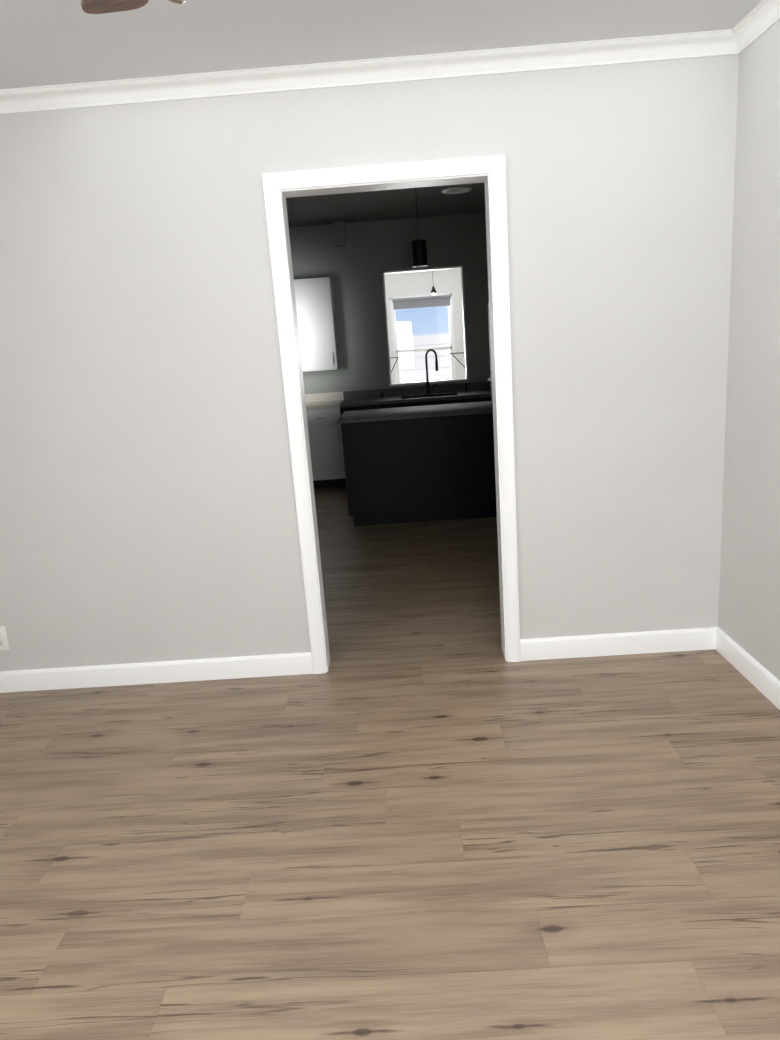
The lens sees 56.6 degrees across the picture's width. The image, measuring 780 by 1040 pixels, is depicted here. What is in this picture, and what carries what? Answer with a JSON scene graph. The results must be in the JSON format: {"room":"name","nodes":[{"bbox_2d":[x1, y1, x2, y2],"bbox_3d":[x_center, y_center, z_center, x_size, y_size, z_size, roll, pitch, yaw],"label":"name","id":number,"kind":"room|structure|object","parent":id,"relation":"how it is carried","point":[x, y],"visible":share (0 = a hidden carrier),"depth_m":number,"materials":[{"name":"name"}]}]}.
{"room":"empty living room","nodes":[
{"label":"empty living room","id":0,"kind":"room"},
{"bbox_2d":[0,54,738,670],"bbox_3d":[-0.267,-0.697,3.040,4.320,2.820,0.120,-4,13,1],"label":"wall","id":1,"kind":"structure","parent":0,"point":[148,512],"depth_m":2.98,"materials":[{"name":"beige paint"}]},
{"bbox_2d":[0,626,9,649],"bbox_3d":[-1.793,0.539,3.284,0.116,0.116,0.009,-4,13,1],"label":"electrical outlet plate","id":2,"kind":"object","parent":1,"relation":"attached to","point":[4,644],"visible":1,"depth_m":3.28,"materials":[{"name":"white plastic"}]},
{"bbox_2d":[0,652,312,692],"bbox_3d":[-1.250,0.710,3.317,1.799,0.100,0.014,-4,13,1],"label":"baseboard","id":3,"kind":"structure","parent":1,"relation":"attached to","point":[292,663],"depth_m":3.31,"materials":[{"name":"white paint"}]},
{"bbox_2d":[0,29,735,113],"bbox_3d":[-0.518,-1.650,2.724,3.540,0.065,0.056,-4,13,1],"label":"crown molding","id":4,"kind":"structure","parent":1,"relation":"attached to","point":[704,43],"depth_m":2.71,"materials":[{"name":"white paint"}]},
{"bbox_2d":[262,155,520,673],"bbox_3d":[0.047,-0.367,3.106,0.942,2.106,0.143,-4,13,1],"label":"door frame","id":5,"kind":"structure","parent":1,"relation":"attached to","point":[494,166],"depth_m":2.97,"materials":[{"name":"white paint"}]},
{"bbox_2d":[520,627,711,660],"bbox_3d":[1.015,0.559,3.260,0.859,0.100,0.014,-4,13,1],"label":"baseboard","id":6,"kind":"structure","parent":1,"relation":"attached to","point":[693,639],"depth_m":3.25,"materials":[{"name":"white paint"}]},
{"bbox_2d":[0,0,761,88],"bbox_3d":[-0.544,-1.253,0.714,3.959,0.100,4.150,-4,13,1],"label":"ceiling","id":7,"kind":"structure","parent":0,"point":[49,42],"depth_m":2.44,"materials":[{"name":"paint"}]},
{"bbox_2d":[81,0,185,13],"bbox_3d":[-0.276,-0.933,0.852,1.265,0.623,1.170,-4,13,1],"label":"fan","id":8,"kind":"object","parent":7,"relation":"hanging from","point":[97,6],"visible":1,"depth_m":1.39,"materials":[{"name":"brown wood"}]},
{"bbox_2d":[286,182,484,226],"bbox_3d":[-0.339,-2.624,5.263,4.320,0.100,5.100,-4,13,1],"label":"ceiling","id":9,"kind":"structure","parent":0,"point":[358,207],"depth_m":6.85,"materials":[{"name":"paint"}]},
{"bbox_2d":[333,221,346,246],"bbox_3d":[-0.523,-2.999,7.601,0.115,0.230,0.138,-4,13,1],"label":"chase","id":10,"kind":"object","parent":9,"relation":"attached to","point":[340,233],"visible":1,"depth_m":7.54,"materials":[{"name":"paint"}]},
{"bbox_2d":[411,188,427,266],"bbox_3d":[0.228,-2.434,5.951,0.128,0.668,0.128,-4,13,1],"label":"pendant light","id":11,"kind":"object","parent":9,"relation":"hanging from","point":[419,251],"visible":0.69,"depth_m":5.96,"materials":[{"name":"black metal"}]},
{"bbox_2d":[441,186,471,193],"bbox_3d":[0.583,-2.893,6.363,0.270,0.018,0.270,-4,13,1],"label":"ceiling vent","id":12,"kind":"object","parent":9,"relation":"in","point":[457,190],"visible":1,"depth_m":6.32,"materials":[{"name":"white"}]},
{"bbox_2d":[0,487,779,1039],"bbox_3d":[-0.160,0.609,3.840,4.320,0.100,9.370,-4,13,1],"label":"floor","id":13,"kind":"structure","parent":0,"point":[486,845],"depth_m":2.16,"materials":[{"name":"brown wood"}]},
{"bbox_2d":[306,409,345,488],"bbox_3d":[-0.693,-0.808,7.884,0.418,0.850,0.605,-4,13,1],"label":"base cabinet","id":14,"kind":"object","parent":13,"relation":"on","point":[325,411],"depth_m":7.59,"materials":[{"name":"white wood"}]},
{"bbox_2d":[305,389,490,408],"bbox_3d":[-0.538,-1.247,7.767,3.304,0.035,0.625,-4,13,1],"label":"countertop","id":15,"kind":"structure","parent":14,"relation":"on","point":[472,392],"depth_m":7.48,"materials":[{"name":"black stone"}]},
{"bbox_2d":[425,349,436,392],"bbox_3d":[0.451,-1.609,7.865,0.147,0.483,0.143,-4,13,1],"label":"faucet","id":16,"kind":"object","parent":15,"relation":"on","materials":[{"name":"black metal"}]},
{"bbox_2d":[421,393,452,396],"bbox_3d":[0.428,-1.219,7.752,0.608,0.210,0.388,-4,13,1],"label":"sink","id":17,"kind":"object","parent":15,"relation":"in","point":[422,394],"depth_m":7.91,"materials":[{"name":"black metal"}]},
{"bbox_2d":[465,382,468,392],"bbox_3d":[0.834,-1.451,7.913,0.040,0.100,0.069,-4,13,1],"label":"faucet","id":18,"kind":"object","parent":15,"relation":"on","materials":[{"name":"black metal"}]},
{"bbox_2d":[341,405,380,414],"bbox_3d":[-0.282,-0.835,7.874,0.406,0.850,0.605,-4,13,1],"label":"base cabinet","id":19,"kind":"object","parent":13,"relation":"on","point":[355,407],"depth_m":7.49,"materials":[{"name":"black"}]},
{"bbox_2d":[381,401,420,408],"bbox_3d":[0.122,-0.862,7.864,0.404,0.850,0.605,-4,13,1],"label":"base cabinet","id":20,"kind":"object","parent":13,"relation":"on","point":[411,403],"depth_m":7.48,"materials":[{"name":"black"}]},
{"bbox_2d":[341,413,496,525],"bbox_3d":[0.300,-0.478,6.179,1.316,0.860,0.766,-4,13,1],"label":"kitchen island","id":21,"kind":"object","parent":13,"relation":"on","point":[426,463],"depth_m":5.81,"materials":[{"name":"black wood"}]},
{"bbox_2d":[337,401,492,424],"bbox_3d":[0.269,-0.911,6.084,1.364,0.030,0.810,-4,13,1],"label":"island countertop","id":22,"kind":"structure","parent":21,"relation":"on","point":[461,409],"depth_m":5.84,"materials":[{"name":"black stone"}]},
{"bbox_2d":[421,401,460,405],"bbox_3d":[0.525,-0.889,7.853,0.405,0.850,0.605,-4,13,1],"label":"base cabinet","id":23,"kind":"object","parent":13,"relation":"on","point":[423,403],"depth_m":7.47,"materials":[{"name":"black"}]},
{"bbox_2d":[461,397,490,402],"bbox_3d":[0.929,-0.915,7.843,0.405,0.850,0.605,-4,13,1],"label":"base cabinet","id":24,"kind":"object","parent":13,"relation":"on","point":[467,399],"depth_m":7.46,"materials":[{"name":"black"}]},
{"bbox_2d":[488,303,491,400],"bbox_3d":[1.372,-1.232,7.027,0.760,1.780,0.700,-4,13,1],"label":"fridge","id":25,"kind":"object","parent":13,"relation":"on","point":[490,379],"visible":0.08,"depth_m":7.21,"materials":[{"name":"black metal"}]},
{"bbox_2d":[289,212,490,393],"bbox_3d":[-0.217,-1.836,8.011,4.320,2.720,0.120,-4,13,1],"label":"wall","id":26,"kind":"structure","parent":0,"point":[362,260],"depth_m":7.76,"materials":[{"name":"paint"}]},
{"bbox_2d":[294,279,305,371],"bbox_3d":[-1.208,-2.046,7.734,0.541,0.937,0.331,-4,13,1],"label":"upper cabinet","id":27,"kind":"object","parent":26,"relation":"attached to","point":[299,315],"depth_m":7.57,"materials":[{"name":"white wood"}]},
{"bbox_2d":[298,277,339,371],"bbox_3d":[-0.826,-2.071,7.725,0.478,0.937,0.331,-4,13,1],"label":"upper cabinet","id":28,"kind":"object","parent":26,"relation":"attached to","point":[315,308],"depth_m":7.57,"materials":[{"name":"white wood"}]},
{"bbox_2d":[305,381,488,400],"bbox_3d":[-0.539,-1.379,8.049,3.304,0.090,0.015,-4,13,1],"label":"backsplash","id":29,"kind":"structure","parent":26,"relation":"attached to","point":[405,392],"depth_m":8.03,"materials":[{"name":"black tile"}]},
{"bbox_2d":[382,265,468,386],"bbox_3d":[0.392,-2.110,7.927,0.885,1.215,0.154,-4,13,1],"label":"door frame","id":30,"kind":"structure","parent":26,"relation":"attached to","point":[464,319],"depth_m":7.88,"materials":[{"name":"white paint"}]},
{"bbox_2d":[384,269,464,383],"bbox_3d":[0.447,-2.412,10.438,3.340,2.620,0.120,-4,13,1],"label":"wall","id":31,"kind":"structure","parent":0,"point":[418,283],"depth_m":10.18,"materials":[{"name":"white paint"}]},
{"bbox_2d":[390,293,455,382],"bbox_3d":[0.485,-2.496,10.369,1.080,1.390,0.125,-4,13,1],"label":"window","id":32,"kind":"structure","parent":31,"relation":"in","point":[396,351],"depth_m":10.38,"materials":[{"name":"white paint"}]},
{"bbox_2d":[392,295,450,309],"bbox_3d":[0.443,-3.061,10.185,0.820,0.147,0.044,-4,13,1],"label":"window blind","id":33,"kind":"object","parent":32,"relation":"attached to","point":[421,302],"visible":1,"depth_m":10.18,"materials":[{"name":"grey fabric"}]},
{"bbox_2d":[718,19,779,680],"bbox_3d":[1.442,-0.187,0.951,0.150,2.558,4.150,-4,13,1],"label":"wall","id":34,"kind":"structure","parent":0,"point":[749,608],"depth_m":2.75,"materials":[{"name":"beige paint"}]},
{"bbox_2d":[712,627,779,709],"bbox_3d":[1.447,0.994,1.311,0.014,0.100,4.000,-4,13,1],"label":"baseboard","id":35,"kind":"structure","parent":34,"relation":"attached to","point":[765,682],"depth_m":2.95,"materials":[{"name":"white paint"}]},
{"bbox_2d":[728,0,779,53],"bbox_3d":[1.259,-1.310,0.761,0.056,0.065,4.000,-4,13,1],"label":"crown molding","id":36,"kind":"structure","parent":34,"relation":"attached to","point":[755,22],"depth_m":2.54,"materials":[{"name":"white paint"}]},
{"bbox_3d":[0.341,-3.455,8.966,3.340,0.100,2.500,-4,13,1],"label":"ceiling","id":37,"kind":"structure","parent":0,"visible":0},
{"bbox_2d":[430,271,436,294],"bbox_3d":[0.519,-3.077,8.880,0.080,0.618,0.080,-4,13,1],"label":"light","id":38,"kind":"object","parent":37,"relation":"hanging from","point":[433,291],"visible":0.65,"depth_m":8.92,"materials":[{"name":"black metal"}]},
{"label":"outside","id":39,"kind":"structure","parent":0,"visible":0},
{"bbox_2d":[395,306,451,382],"bbox_3d":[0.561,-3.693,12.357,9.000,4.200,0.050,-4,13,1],"label":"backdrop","id":40,"kind":"structure","parent":39,"point":[420,313],"depth_m":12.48,"materials":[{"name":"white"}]},
{"bbox_3d":[0.425,-1.844,8.067,3.100,2.620,0.004,-4,13,1],"label":"wall","id":41,"kind":"structure","parent":0,"visible":0},
{"bbox_2d":[450,352,464,367],"bbox_3d":[0.756,-1.778,8.098,0.170,0.190,0.010,-4,13,1],"label":"shelf bracket","id":42,"kind":"object","parent":41,"relation":"attached to","point":[458,360],"visible":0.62,"depth_m":8.09,"materials":[{"name":"black metal"}]}
]}

